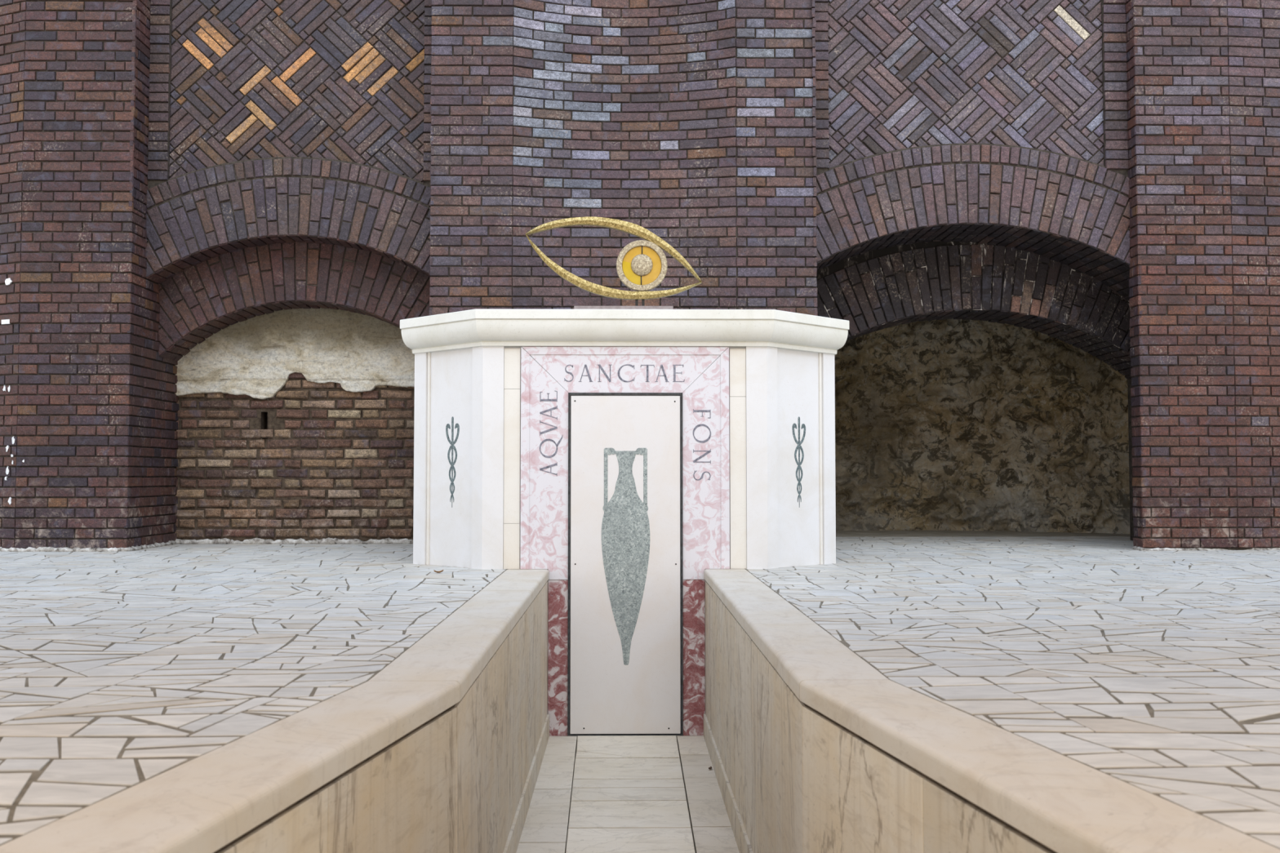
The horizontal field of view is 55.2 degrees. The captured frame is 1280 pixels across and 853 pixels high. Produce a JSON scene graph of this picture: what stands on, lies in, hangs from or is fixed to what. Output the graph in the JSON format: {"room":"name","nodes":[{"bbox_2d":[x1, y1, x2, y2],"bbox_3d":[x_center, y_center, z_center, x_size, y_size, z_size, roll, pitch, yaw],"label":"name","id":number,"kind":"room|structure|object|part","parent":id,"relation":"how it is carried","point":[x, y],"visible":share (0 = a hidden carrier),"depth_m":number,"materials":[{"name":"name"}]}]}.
{"room":"outdoor courtyard","nodes":[
{"label":"outdoor courtyard","id":0,"kind":"room"},
{"bbox_2d":[0,0,432,551],"bbox_3d":[-3.299,-1.293,8.760,4.766,4.312,1.086,0,-2,-8],"label":"wall","id":1,"kind":"structure","parent":0,"point":[215,215],"depth_m":8.54,"materials":[{"name":"brick"}]},
{"bbox_2d":[1,319,10,324],"bbox_3d":[-4.261,-0.703,8.231,0.085,0.030,0.018,-1,-3,23],"label":"wall label","id":2,"kind":"object","parent":1,"relation":"attached to","point":[6,321],"visible":1,"depth_m":8.22,"materials":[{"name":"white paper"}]},
{"bbox_2d":[4,278,12,284],"bbox_3d":[-4.242,-0.974,8.234,0.076,0.047,0.018,-1,-3,23],"label":"paper scrap","id":3,"kind":"object","parent":1,"relation":"attached to","point":[7,281],"visible":1,"depth_m":8.23,"materials":[{"name":"white paper"}]},
{"bbox_3d":[-2.392,-2.389,8.564,1.774,2.136,0.037,0,-2,-1],"label":"woven brick panel","id":4,"kind":"part","parent":1,"relation":"part of","materials":[{"name":"brown brick"}]},
{"bbox_2d":[213,581,549,852],"bbox_3d":[-0.625,1.098,3.140,0.399,0.833,6.836,0,-2,4],"label":"wall","id":5,"kind":"structure","parent":0,"point":[463,780],"depth_m":2.95,"materials":[{"name":"beige stone"}]},
{"bbox_2d":[0,680,460,852],"bbox_3d":[-0.694,0.610,2.053,0.222,0.052,1.929,0,-2,9],"label":"coping stone","id":6,"kind":"object","parent":5,"relation":"on","point":[202,804],"visible":1,"depth_m":2.04,"materials":[{"name":"stone"}]},
{"bbox_2d":[369,591,532,701],"bbox_3d":[-0.567,0.695,4.168,0.224,0.052,2.357,0,-2,-1],"label":"coping stone","id":7,"kind":"object","parent":5,"relation":"on","point":[460,646],"visible":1,"depth_m":3.69,"materials":[{"name":"stone"}]},
{"bbox_2d":[480,569,549,601],"bbox_3d":[-0.591,0.767,5.955,0.225,0.052,1.214,0,-2,-1],"label":"coping stone","id":8,"kind":"object","parent":5,"relation":"on","point":[533,580],"visible":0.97,"depth_m":5.85,"materials":[{"name":"stone"}]},
{"bbox_3d":[-0.466,1.522,4.746,0.014,0.117,3.576,0,-2,-1],"label":"skirting","id":9,"kind":"part","parent":5,"relation":"part of","materials":[{"name":"beige stone"}]},
{"bbox_2d":[515,736,739,852],"bbox_3d":[-0.042,1.553,3.089,2.400,0.080,6.900,0,-2,-1],"label":"floor","id":10,"kind":"structure","parent":0,"point":[545,828],"depth_m":5.21,"materials":[{"name":"stone"}]},
{"bbox_2d":[575,735,679,758],"bbox_3d":[-0.067,1.654,6.271,0.525,0.032,0.508,0,-2,-1],"label":"tile","id":11,"kind":"structure","parent":10,"relation":"on","point":[611,746],"depth_m":6.25,"materials":[{"name":"stone"}]},
{"bbox_2d":[573,758,683,779],"bbox_3d":[-0.058,1.635,5.804,0.513,0.032,0.402,0,-2,-1],"label":"tile","id":12,"kind":"structure","parent":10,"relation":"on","point":[584,768],"depth_m":5.78,"materials":[{"name":"stone"}]},
{"bbox_2d":[572,778,684,788],"bbox_3d":[-0.053,1.623,5.519,0.503,0.032,0.143,0,-2,-1],"label":"tile","id":13,"kind":"object","parent":10,"relation":"on","point":[677,783],"visible":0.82,"depth_m":5.50,"materials":[{"name":"stone"}]},
{"bbox_2d":[571,787,686,801],"bbox_3d":[-0.050,1.616,5.332,0.499,0.032,0.206,0,-2,-1],"label":"tile","id":14,"kind":"object","parent":10,"relation":"on","point":[596,794],"visible":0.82,"depth_m":5.32,"materials":[{"name":"stone"}]},
{"bbox_2d":[568,800,691,828],"bbox_3d":[-0.045,1.603,5.021,0.494,0.032,0.390,0,-2,-1],"label":"tile","id":15,"kind":"structure","parent":10,"relation":"on","point":[600,814],"depth_m":5.01,"materials":[{"name":"stone"}]},
{"bbox_2d":[565,827,695,852],"bbox_3d":[-0.035,1.577,4.380,0.484,0.032,0.867,0,-2,-1],"label":"tile","id":16,"kind":"object","parent":10,"relation":"on","point":[678,840],"visible":1,"depth_m":4.64,"materials":[{"name":"stone"}]},
{"bbox_2d":[0,529,1279,849],"bbox_3d":[-0.078,0.761,5.824,14.000,0.051,12.300,0,-2,-1],"label":"floor","id":17,"kind":"structure","parent":0,"point":[1155,673],"depth_m":3.73,"materials":[{"name":"stone"}]},
{"bbox_2d":[400,308,848,740],"bbox_3d":[-0.088,0.563,7.168,2.574,2.329,1.330,0,-2,-1],"label":"monument","id":18,"kind":"object","parent":17,"relation":"on","point":[625,456],"visible":1,"depth_m":6.60,"materials":[{"name":"white stone"}]},
{"bbox_3d":[-1.035,0.174,6.803,0.388,1.203,0.027,-2,-3,43],"label":"panel","id":19,"kind":"part","parent":18,"relation":"part of","materials":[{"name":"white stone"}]},
{"bbox_2d":[524,216,702,309],"bbox_3d":[-0.148,-0.896,6.870,0.990,0.561,0.180,0,-2,-1],"label":"sculpture","id":20,"kind":"object","parent":18,"relation":"on","point":[642,265],"visible":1,"depth_m":6.86,"materials":[{"name":"gold metal"}]},
{"bbox_3d":[-0.091,-0.640,6.861,0.548,0.048,0.180,0,-2,-1],"label":"plate","id":21,"kind":"part","parent":20,"relation":"part of","materials":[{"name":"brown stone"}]},
{"bbox_3d":[-0.046,-0.860,6.867,0.110,0.139,0.006,0,-2,-1],"label":"iris glass","id":22,"kind":"part","parent":20,"relation":"part of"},
{"bbox_3d":[-0.044,-0.965,6.872,0.107,0.097,0.006,0,-2,-1],"label":"iris glass","id":23,"kind":"part","parent":20,"relation":"part of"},
{"bbox_3d":[-0.018,-0.667,6.866,0.015,0.102,0.014,0,-2,-1],"label":"post","id":24,"kind":"part","parent":20,"relation":"part of","materials":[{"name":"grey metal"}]},
{"bbox_3d":[0.018,-0.667,6.866,0.015,0.102,0.014,0,-2,-1],"label":"post","id":25,"kind":"part","parent":20,"relation":"part of","materials":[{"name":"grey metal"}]},
{"bbox_3d":[0.065,-0.902,6.870,0.114,0.223,0.006,0,-2,-1],"label":"iris glass","id":26,"kind":"part","parent":20,"relation":"part of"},
{"bbox_3d":[-0.088,-0.505,7.211,2.574,0.191,1.330,0,-2,-1],"label":"cornice","id":27,"kind":"part","parent":18,"relation":"part of","materials":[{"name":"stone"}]},
{"bbox_3d":[-0.078,0.739,6.588,0.589,1.808,0.030,0,-2,-1],"label":"door","id":28,"kind":"part","parent":18,"relation":"part of","materials":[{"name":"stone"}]},
{"bbox_3d":[-0.078,0.735,6.587,0.617,1.834,0.037,0,-2,-1],"label":"door frame","id":29,"kind":"part","parent":18,"relation":"part of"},
{"bbox_3d":[0.869,0.175,6.829,0.388,1.203,0.027,2,-3,-44],"label":"panel","id":30,"kind":"part","parent":18,"relation":"part of","materials":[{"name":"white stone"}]},
{"bbox_2d":[428,0,1279,551],"bbox_3d":[2.012,-1.230,10.177,6.909,4.322,3.818,0,-2,-1],"label":"wall","id":31,"kind":"structure","parent":0,"point":[1047,232],"depth_m":8.41,"materials":[{"name":"brick"}]},
{"bbox_3d":[2.260,-2.426,8.507,1.919,2.066,0.037,0,-2,-1],"label":"woven brick panel","id":32,"kind":"part","parent":31,"relation":"part of","materials":[{"name":"brown brick"}]},
{"bbox_2d":[703,581,1057,852],"bbox_3d":[0.572,1.099,3.156,0.399,0.833,6.836,0,-2,-5],"label":"wall","id":33,"kind":"structure","parent":0,"point":[790,777],"depth_m":2.97,"materials":[{"name":"beige stone"}]},
{"bbox_3d":[0.370,1.522,4.757,0.014,0.117,3.576,0,-2,-1],"label":"skirting","id":34,"kind":"part","parent":33,"relation":"part of","materials":[{"name":"beige stone"}]},
{"bbox_2d":[703,568,771,601],"bbox_3d":[0.462,0.768,5.969,0.222,0.052,1.214,0,-2,-1],"label":"coping stone","id":35,"kind":"object","parent":33,"relation":"on","point":[720,580],"visible":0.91,"depth_m":5.89,"materials":[{"name":"stone"}]},
{"bbox_2d":[722,590,888,700],"bbox_3d":[0.485,0.696,4.182,0.223,0.052,2.357,0,-2,-1],"label":"coping stone","id":36,"kind":"object","parent":33,"relation":"on","point":[798,649],"visible":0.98,"depth_m":3.71,"materials":[{"name":"stone"}]},
{"bbox_2d":[799,680,1279,852],"bbox_3d":[0.669,0.610,2.071,0.220,0.052,1.929,0,-2,-10],"label":"coping stone","id":37,"kind":"object","parent":33,"relation":"on","point":[1066,805],"visible":1,"depth_m":2.05,"materials":[{"name":"stone"}]}
]}

